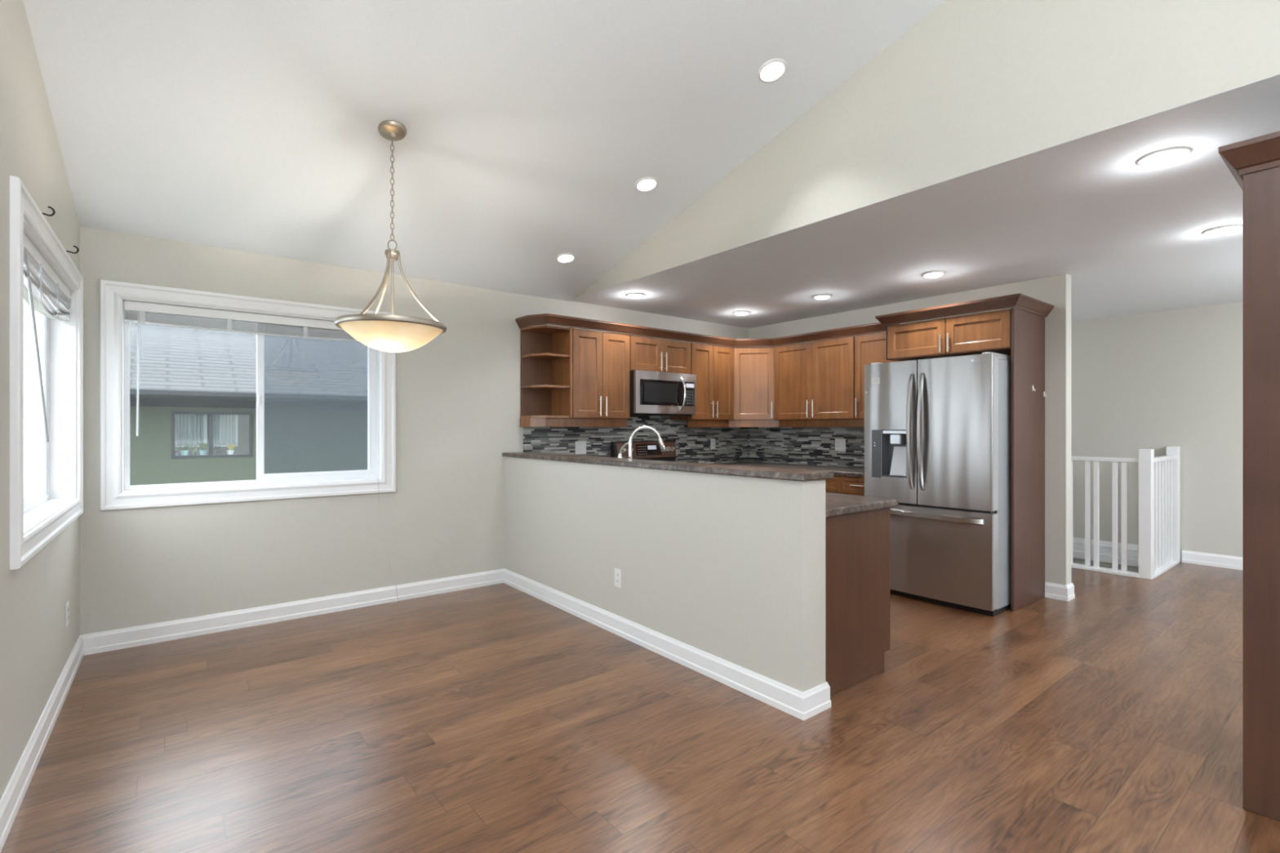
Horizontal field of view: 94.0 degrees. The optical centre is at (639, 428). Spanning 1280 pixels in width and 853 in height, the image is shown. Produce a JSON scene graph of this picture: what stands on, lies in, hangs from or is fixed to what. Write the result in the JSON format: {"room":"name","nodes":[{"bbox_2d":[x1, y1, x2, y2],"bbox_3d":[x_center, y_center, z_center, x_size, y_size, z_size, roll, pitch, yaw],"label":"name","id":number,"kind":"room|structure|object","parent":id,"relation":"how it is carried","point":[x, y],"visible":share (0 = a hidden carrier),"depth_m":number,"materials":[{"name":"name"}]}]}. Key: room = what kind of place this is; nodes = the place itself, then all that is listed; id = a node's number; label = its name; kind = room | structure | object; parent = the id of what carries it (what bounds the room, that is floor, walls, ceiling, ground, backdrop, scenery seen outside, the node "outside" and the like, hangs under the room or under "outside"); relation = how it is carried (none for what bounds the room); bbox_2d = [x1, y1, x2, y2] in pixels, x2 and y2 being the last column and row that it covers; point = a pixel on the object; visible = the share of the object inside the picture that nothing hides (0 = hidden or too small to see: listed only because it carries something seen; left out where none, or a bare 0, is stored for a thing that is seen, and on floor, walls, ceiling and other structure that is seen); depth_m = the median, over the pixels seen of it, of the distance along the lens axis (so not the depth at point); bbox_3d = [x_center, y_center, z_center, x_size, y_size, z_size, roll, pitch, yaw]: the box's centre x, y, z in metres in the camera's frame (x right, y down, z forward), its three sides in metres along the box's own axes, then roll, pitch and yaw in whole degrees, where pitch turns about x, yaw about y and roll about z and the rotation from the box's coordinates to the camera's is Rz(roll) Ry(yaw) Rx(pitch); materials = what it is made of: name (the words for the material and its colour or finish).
{"room":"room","nodes":[
{"label":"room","id":0,"kind":"room"},
{"bbox_2d":[0,0,79,799],"bbox_3d":[-0.687,-0.485,0.025,0.160,3.550,8.390,0,0,-38],"label":"wall","id":1,"kind":"structure","parent":0,"point":[36,644],"depth_m":2.21,"materials":[{"name":"paint"}]},
{"bbox_2d":[0,635,84,852],"bbox_3d":[-0.657,1.232,0.132,0.018,0.115,8.222,0,0,-38],"label":"baseboard","id":2,"kind":"structure","parent":1,"relation":"attached to","point":[11,801],"depth_m":2.27,"materials":[{"name":"white wood"}]},
{"bbox_2d":[9,175,83,569],"bbox_3d":[-2.667,-0.186,2.615,0.179,1.318,1.670,0,0,-38],"label":"window","id":3,"kind":"structure","parent":1,"relation":"in","point":[37,516],"depth_m":2.96,"materials":[{"name":"white plastic"}]},
{"bbox_2d":[23,233,71,442],"bbox_3d":[-2.640,-0.341,2.636,0.061,0.807,1.466,0,0,-38],"label":"window blind","id":4,"kind":"object","parent":3,"relation":"attached to","point":[45,292],"visible":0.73,"depth_m":2.56,"materials":[{"name":"white"}]},
{"bbox_2d":[41,206,55,216],"bbox_3d":[-2.375,-0.870,2.380,0.062,0.040,0.018,0,0,-38],"label":"curtain hook","id":5,"kind":"object","parent":1,"relation":"attached to","point":[51,207],"visible":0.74,"depth_m":2.39,"materials":[{"name":"black metal"}]},
{"bbox_2d":[65,600,68,627],"bbox_3d":[-2.866,0.928,2.986,0.009,0.118,0.075,0,0,-38],"label":"wall outlet","id":6,"kind":"object","parent":1,"relation":"attached to","point":[67,602],"visible":1,"depth_m":2.98,"materials":[{"name":"white plastic"}]},
{"bbox_2d":[66,245,79,253],"bbox_3d":[-2.812,-0.886,2.946,0.062,0.040,0.018,0,0,-38],"label":"curtain hook","id":7,"kind":"object","parent":1,"relation":"attached to","point":[77,249],"visible":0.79,"depth_m":2.96,"materials":[{"name":"black metal"}]},
{"bbox_2d":[80,226,748,635],"bbox_3d":[-0.131,1.330,5.916,8.241,5.320,0.160,0,0,-38],"label":"wall","id":8,"kind":"structure","parent":0,"point":[458,393],"depth_m":4.21,"materials":[{"name":"paint"}]},
{"bbox_2d":[99,279,395,511],"bbox_3d":[-2.517,-0.193,4.009,1.640,1.331,0.179,0,0,-38],"label":"window","id":9,"kind":"structure","parent":8,"relation":"in","point":[116,492],"depth_m":3.80,"materials":[{"name":"white plastic"}]},
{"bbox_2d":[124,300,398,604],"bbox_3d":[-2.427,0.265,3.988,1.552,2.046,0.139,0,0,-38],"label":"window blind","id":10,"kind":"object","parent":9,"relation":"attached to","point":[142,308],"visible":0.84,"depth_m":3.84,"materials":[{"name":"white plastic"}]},
{"bbox_2d":[80,568,504,655],"bbox_3d":[-2.157,1.232,4.199,2.610,0.115,0.018,0,0,-38],"label":"baseboard","id":11,"kind":"structure","parent":8,"relation":"attached to","point":[135,636],"depth_m":3.97,"materials":[{"name":"white wood"}]},
{"bbox_2d":[520,324,572,417],"bbox_3d":[-0.797,-0.471,5.075,0.315,0.762,0.327,0,0,-38],"label":"open shelf unit","id":12,"kind":"object","parent":8,"relation":"attached to","point":[546,351],"visible":0.93,"depth_m":5.14,"materials":[{"name":"brown wood"}]},
{"bbox_2d":[520,417,626,426],"bbox_3d":[-0.529,-0.051,5.175,0.978,0.075,0.239,0,0,-23],"label":"strip","id":13,"kind":"object","parent":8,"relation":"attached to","point":[524,422],"visible":1,"depth_m":5.10,"materials":[{"name":"brown wood"}]},
{"bbox_2d":[572,328,630,418],"bbox_3d":[-0.420,-0.471,5.351,0.613,0.762,0.362,0,0,-38],"label":"upper cabinet","id":14,"kind":"object","parent":8,"relation":"attached to","point":[601,361],"visible":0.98,"depth_m":5.22,"materials":[{"name":"brown wood"}]},
{"bbox_2d":[523,415,748,463],"bbox_3d":[0.127,0.124,6.012,2.877,0.509,0.010,0,0,-38],"label":"tile backsplash","id":15,"kind":"structure","parent":8,"relation":"attached to","point":[692,444],"depth_m":6.01,"materials":[{"name":"tile"}]},
{"bbox_2d":[575,440,586,453],"bbox_3d":[-0.542,0.175,5.469,0.118,0.118,0.009,0,0,-38],"label":"light switch","id":16,"kind":"object","parent":15,"relation":"attached to","point":[580,446],"visible":1,"depth_m":5.47,"materials":[{"name":"white plastic"}]},
{"bbox_2d":[710,438,715,448],"bbox_3d":[0.800,0.169,6.532,0.072,0.116,0.008,0,0,-38],"label":"wall outlet","id":17,"kind":"object","parent":15,"relation":"attached to","point":[712,440],"visible":1,"depth_m":6.53,"materials":[{"name":"white plastic"}]},
{"bbox_2d":[630,335,690,373],"bbox_3d":[0.120,-0.692,5.779,0.756,0.320,0.362,0,0,-38],"label":"upper cabinet","id":18,"kind":"object","parent":8,"relation":"attached to","point":[646,353],"visible":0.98,"depth_m":5.64,"materials":[{"name":"brown wood"}]},
{"bbox_2d":[630,369,696,416],"bbox_3d":[0.157,-0.327,5.732,0.751,0.403,0.463,0,0,-38],"label":"microwave","id":19,"kind":"object","parent":18,"relation":"attached to","point":[652,393],"visible":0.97,"depth_m":5.56,"materials":[{"name":"silver metal"}]},
{"bbox_2d":[515,313,886,347],"bbox_3d":[0.530,-0.893,5.603,3.268,0.081,1.249,0,0,-6],"label":"crown molding","id":20,"kind":"structure","parent":8,"relation":"attached to","point":[526,321],"depth_m":5.53,"materials":[{"name":"brown wood"}]},
{"bbox_2d":[670,342,733,420],"bbox_3d":[0.661,-0.471,6.207,0.615,0.762,0.362,0,0,-38],"label":"upper cabinet","id":21,"kind":"object","parent":8,"relation":"attached to","point":[713,366],"visible":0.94,"depth_m":6.08,"materials":[{"name":"brown wood"}]},
{"bbox_2d":[22,0,946,302],"bbox_3d":[0.508,-1.759,1.072,3.627,1.301,8.550,0,0,-38],"label":"ceiling","id":22,"kind":"structure","parent":0,"point":[532,126],"depth_m":2.99,"materials":[{"name":"paint"}]},
{"bbox_2d":[334,120,446,352],"bbox_3d":[-1.264,-0.967,3.046,0.528,1.154,0.528,0,0,-38],"label":"pendant light","id":23,"kind":"object","parent":22,"relation":"hanging from","point":[390,333],"visible":1,"depth_m":2.95,"materials":[{"name":"beige glass"}]},
{"bbox_2d":[555,253,575,262],"bbox_3d":[-0.575,-1.317,4.613,0.150,0.044,0.147,0,0,-38],"label":"ceiling light","id":24,"kind":"object","parent":22,"relation":"attached to","point":[564,257],"visible":1,"depth_m":4.61,"materials":[{"name":"white glass"}]},
{"bbox_2d":[635,177,657,191],"bbox_3d":[0.042,-1.570,3.841,0.150,0.044,0.147,0,0,-38],"label":"ceiling light","id":25,"kind":"object","parent":22,"relation":"attached to","point":[646,184],"visible":1,"depth_m":3.83,"materials":[{"name":"white glass"}]},
{"bbox_2d":[757,58,786,82],"bbox_3d":[0.676,-1.829,3.054,0.150,0.044,0.147,0,0,-38],"label":"ceiling light","id":26,"kind":"object","parent":22,"relation":"attached to","point":[774,69],"visible":1,"depth_m":3.05,"materials":[{"name":"white glass"}]},
{"bbox_2d":[0,561,1279,852],"bbox_3d":[2.493,1.415,2.643,8.430,0.250,8.550,0,0,-38],"label":"floor","id":27,"kind":"structure","parent":0,"point":[498,717],"depth_m":2.46,"materials":[{"name":"laminate"}]},
{"bbox_2d":[610,440,676,461],"bbox_3d":[0.235,0.707,5.642,0.764,1.165,0.689,0,0,-38],"label":"range","id":28,"kind":"object","parent":27,"relation":"on","point":[642,450],"visible":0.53,"depth_m":5.86,"materials":[{"name":"black metal"}]},
{"bbox_2d":[825,475,864,496],"bbox_3d":[1.818,0.855,5.680,0.652,0.868,1.320,0,0,-38],"label":"base cabinet","id":29,"kind":"object","parent":27,"relation":"on","point":[838,484],"visible":0.15,"depth_m":5.23,"materials":[{"name":"brown wood"}]},
{"bbox_2d":[715,461,864,477],"bbox_3d":[1.396,0.401,5.755,1.202,0.039,1.966,0,0,-38],"label":"countertop","id":30,"kind":"structure","parent":29,"relation":"on","point":[837,471],"depth_m":5.86,"materials":[{"name":"stone"}]},
{"bbox_2d":[825,507,889,696],"bbox_3d":[0.384,0.855,3.927,0.685,0.868,2.318,0,0,-38],"label":"base cabinet","id":31,"kind":"object","parent":27,"relation":"on","point":[857,544],"visible":0.06,"depth_m":3.02,"materials":[{"name":"brown wood"}]},
{"bbox_2d":[825,492,898,517],"bbox_3d":[0.281,0.401,4.230,0.902,0.039,2.973,0,0,-38],"label":"countertop","id":32,"kind":"structure","parent":31,"relation":"on","point":[836,504],"depth_m":3.08,"materials":[{"name":"stone"}]},
{"bbox_2d":[617,425,666,458],"bbox_3d":[0.001,0.179,4.210,0.356,0.402,0.112,0,0,14],"label":"kitchen faucet","id":33,"kind":"object","parent":32,"relation":"on","point":[629,443],"visible":0.61,"depth_m":4.19,"materials":[{"name":"silver metal"}]},
{"bbox_2d":[864,351,1011,616],"bbox_3d":[2.384,0.384,4.649,0.890,1.811,0.950,0,0,-38],"label":"refrigerator","id":34,"kind":"object","parent":27,"relation":"on","point":[938,431],"visible":0.94,"depth_m":4.28,"materials":[{"name":"grey metal"}]},
{"bbox_2d":[886,307,1044,611],"bbox_3d":[2.560,0.218,4.755,0.637,2.140,0.956,0,0,-38],"label":"tall cabinet","id":35,"kind":"object","parent":27,"relation":"on","point":[1016,333],"visible":0.99,"depth_m":4.41,"materials":[{"name":"brown wood"}]},
{"bbox_2d":[875,293,1053,326],"bbox_3d":[2.550,-0.893,4.748,0.664,0.081,1.075,0,0,-38],"label":"crown molding","id":36,"kind":"structure","parent":35,"relation":"on","point":[1020,301],"depth_m":4.44,"materials":[{"name":"brown wood"}]},
{"bbox_2d":[1071,446,1180,579],"bbox_3d":[3.746,0.733,6.735,1.115,1.115,3.367,0,0,-38],"label":"stair railing","id":37,"kind":"object","parent":27,"relation":"on","point":[1158,477],"visible":0.48,"depth_m":5.37,"materials":[{"name":"white wood"}]},
{"bbox_2d":[1217,130,1279,821],"bbox_3d":[2.560,0.166,2.072,0.973,2.247,0.671,0,0,-38],"label":"pantry cabinet","id":38,"kind":"object","parent":27,"relation":"on","point":[1254,163],"visible":1,"depth_m":1.99,"materials":[{"name":"brown wood"}]},
{"bbox_2d":[504,456,825,692],"bbox_3d":[-0.140,0.762,3.891,0.172,1.055,3.005,0,0,-38],"label":"wall","id":39,"kind":"structure","parent":0,"point":[730,568],"depth_m":3.24,"materials":[{"name":"paint"}]},
{"bbox_2d":[614,568,622,588],"bbox_3d":[-0.139,0.938,3.745,0.008,0.115,0.072,0,0,-38],"label":"wall outlet","id":40,"kind":"object","parent":39,"relation":"attached to","point":[618,572],"visible":1,"depth_m":3.74,"materials":[{"name":"white plastic"}]},
{"bbox_2d":[503,568,831,720],"bbox_3d":[-0.128,1.232,3.877,0.208,0.115,3.005,0,0,-38],"label":"baseboard","id":41,"kind":"structure","parent":39,"relation":"attached to","point":[803,705],"depth_m":3.20,"materials":[{"name":"white wood"}]},
{"bbox_2d":[502,452,833,481],"bbox_3d":[-0.127,0.217,3.888,0.236,0.033,3.024,0,0,-38],"label":"countertop","id":42,"kind":"structure","parent":39,"relation":"on","point":[801,475],"depth_m":3.23,"materials":[{"name":"stone"}]},
{"bbox_2d":[748,273,1071,585],"bbox_3d":[2.273,0.065,5.731,0.120,2.450,3.115,0,0,-38],"label":"wall","id":43,"kind":"structure","parent":0,"point":[1055,291],"depth_m":4.55,"materials":[{"name":"paint"}]},
{"bbox_2d":[733,346,773,420],"bbox_3d":[1.221,-0.471,6.473,0.604,0.762,0.639,0,0,-38],"label":"upper cabinet","id":44,"kind":"object","parent":43,"relation":"attached to","point":[753,367],"visible":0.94,"depth_m":6.25,"materials":[{"name":"brown wood"}]},
{"bbox_2d":[687,418,864,426],"bbox_3d":[1.496,-0.051,5.861,1.955,0.075,0.648,0,0,23],"label":"strip","id":45,"kind":"object","parent":44,"relation":"attached to","point":[837,422],"visible":0.83,"depth_m":6.06,"materials":[{"name":"brown wood"}]},
{"bbox_2d":[748,426,864,467],"bbox_3d":[1.870,0.148,6.136,0.010,0.461,1.980,0,0,-38],"label":"tile backsplash","id":46,"kind":"structure","parent":43,"relation":"attached to","point":[814,446],"depth_m":6.28,"materials":[{"name":"tile"}]},
{"bbox_2d":[835,438,845,450],"bbox_3d":[1.998,0.160,5.957,0.009,0.116,0.118,0,0,-38],"label":"outlet","id":47,"kind":"object","parent":46,"relation":"attached to","point":[840,443],"visible":1,"depth_m":5.95,"materials":[{"name":"white plastic"}]},
{"bbox_2d":[773,336,854,419],"bbox_3d":[1.794,-0.471,5.943,0.362,0.762,0.927,0,0,-38],"label":"upper cabinet","id":48,"kind":"object","parent":43,"relation":"attached to","point":[815,380],"visible":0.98,"depth_m":5.81,"materials":[{"name":"brown wood"}]},
{"bbox_2d":[854,332,897,418],"bbox_3d":[2.227,-0.471,5.397,0.362,0.762,0.457,0,0,-38],"label":"upper cabinet","id":49,"kind":"object","parent":43,"relation":"attached to","point":[869,348],"visible":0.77,"depth_m":5.42,"materials":[{"name":"brown wood"}]},
{"bbox_2d":[1044,582,1075,601],"bbox_3d":[2.279,1.232,5.724,0.156,0.115,3.133,0,0,-38],"label":"baseboard","id":50,"kind":"structure","parent":43,"relation":"attached to","point":[1052,590],"depth_m":4.51,"materials":[{"name":"white wood"}]},
{"bbox_2d":[572,74,1279,328],"bbox_3d":[3.856,-1.220,3.722,4.953,0.120,8.550,0,0,-38],"label":"ceiling","id":51,"kind":"structure","parent":0,"point":[1128,236],"depth_m":3.70,"materials":[{"name":"paint"}]},
{"bbox_2d":[626,293,645,298],"bbox_3d":[-0.038,-1.149,5.187,0.170,0.021,0.170,0,0,-38],"label":"recessed light","id":52,"kind":"object","parent":51,"relation":"in","point":[634,295],"visible":1,"depth_m":5.15,"materials":[{"name":"white glass"}]},
{"bbox_2d":[733,311,750,315],"bbox_3d":[1.014,-1.149,5.969,0.170,0.021,0.170,0,0,-38],"label":"recessed light","id":53,"kind":"object","parent":51,"relation":"in","point":[737,313],"visible":1,"depth_m":5.93,"materials":[{"name":"white glass"}]},
{"bbox_2d":[812,293,832,299],"bbox_3d":[1.598,-1.149,5.232,0.170,0.021,0.170,0,0,-38],"label":"recessed light","id":54,"kind":"object","parent":51,"relation":"in","point":[822,296],"visible":1,"depth_m":5.19,"materials":[{"name":"white glass"}]},
{"bbox_2d":[920,271,946,278],"bbox_3d":[2.200,-1.149,4.471,0.170,0.021,0.170,0,0,-38],"label":"recessed light","id":55,"kind":"object","parent":51,"relation":"in","point":[931,274],"visible":1,"depth_m":4.44,"materials":[{"name":"white glass"}]},
{"bbox_2d":[1137,146,1190,166],"bbox_3d":[2.232,-1.149,2.545,0.170,0.021,0.170,0,0,-38],"label":"recessed light","id":56,"kind":"object","parent":51,"relation":"in","point":[1166,156],"visible":1,"depth_m":2.52,"materials":[{"name":"white glass"}]},
{"bbox_2d":[1202,224,1242,235],"bbox_3d":[3.394,-1.149,3.478,0.170,0.021,0.170,0,0,-38],"label":"recessed light","id":57,"kind":"object","parent":51,"relation":"in","point":[1224,229],"visible":0.99,"depth_m":3.45,"materials":[{"name":"white glass"}]},
{"bbox_2d":[572,0,1279,299],"bbox_3d":[1.960,-1.736,2.215,0.110,1.148,8.240,0,0,-38],"label":"wall","id":58,"kind":"structure","parent":0,"point":[972,86],"depth_m":2.70,"materials":[{"name":"paint"}]},
{"bbox_2d":[1071,301,1242,579],"bbox_3d":[5.750,1.415,5.222,0.120,5.150,8.550,0,0,-38],"label":"wall","id":59,"kind":"structure","parent":0,"point":[1157,380],"depth_m":5.86,"materials":[{"name":"paint"}]},
{"bbox_2d":[1072,537,1137,566],"bbox_3d":[4.150,1.286,7.131,0.020,0.217,3.250,0,0,-38],"label":"trim","id":60,"kind":"structure","parent":59,"relation":"attached to","point":[1078,544],"depth_m":6.23,"materials":[{"name":"white wood"}]},
{"bbox_2d":[1182,550,1242,569],"bbox_3d":[6.745,1.232,3.854,0.018,0.115,4.870,0,0,-38],"label":"baseboard","id":61,"kind":"structure","parent":59,"relation":"attached to","point":[1188,557],"depth_m":5.59,"materials":[{"name":"white wood"}]},
{"label":"outside","id":62,"kind":"structure","parent":0,"visible":0},
{"bbox_3d":[-6.207,4.465,7.840,80.000,0.250,80.000,0,0,-38],"label":"ground","id":63,"kind":"structure","parent":62,"visible":0},
{"bbox_2d":[129,311,367,485],"bbox_3d":[-5.211,-0.385,16.747,14.580,9.450,9.270,0,0,-38],"label":"house","id":64,"kind":"structure","parent":63,"relation":"on","point":[196,386],"depth_m":10.90,"materials":[{"name":"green paint"}]},
{"bbox_2d":[178,444,190,455],"bbox_3d":[-8.009,0.382,10.495,0.131,0.188,0.131,0,0,-3],"label":"potted plant","id":65,"kind":"object","parent":64,"relation":"on","point":[184,452],"visible":1,"depth_m":10.46,"materials":[{"name":"green plant"}]},
{"bbox_2d":[176,413,204,445],"bbox_3d":[-8.010,0.018,10.625,0.430,0.575,0.028,0,0,-38],"label":"curtain","id":66,"kind":"object","parent":64,"relation":"hanging from","point":[189,427],"depth_m":10.63,"materials":[{"name":"grey fabric"}]},
{"bbox_2d":[191,445,197,455],"bbox_3d":[-7.905,0.387,10.580,0.077,0.178,0.081,0,0,14],"label":"potted plant","id":67,"kind":"object","parent":64,"relation":"on","point":[194,449],"visible":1,"depth_m":10.57,"materials":[{"name":"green plant"}]},
{"bbox_2d":[198,442,208,455],"bbox_3d":[-7.801,0.357,10.656,0.132,0.238,0.137,0,0,10],"label":"potted plant","id":68,"kind":"object","parent":64,"relation":"on","point":[202,452],"visible":0.99,"depth_m":10.64,"materials":[{"name":"green plant"}]},
{"bbox_2d":[213,445,221,454],"bbox_3d":[-7.639,0.391,10.787,0.099,0.171,0.094,0,0,0],"label":"potted plant","id":69,"kind":"object","parent":64,"relation":"on","point":[216,448],"visible":1,"depth_m":10.77,"materials":[{"name":"grey plant"}]},
{"bbox_2d":[213,414,235,445],"bbox_3d":[-7.622,0.018,10.932,0.380,0.575,0.028,0,0,-38],"label":"curtain","id":70,"kind":"object","parent":64,"relation":"hanging from","point":[224,425],"depth_m":10.94,"materials":[{"name":"grey fabric"}]},
{"bbox_2d":[226,443,235,454],"bbox_3d":[-7.481,0.374,10.914,0.135,0.204,0.115,0,0,-38],"label":"potted plant","id":71,"kind":"object","parent":64,"relation":"on","point":[230,451],"visible":1,"depth_m":10.90,"materials":[{"name":"yellow plant"}]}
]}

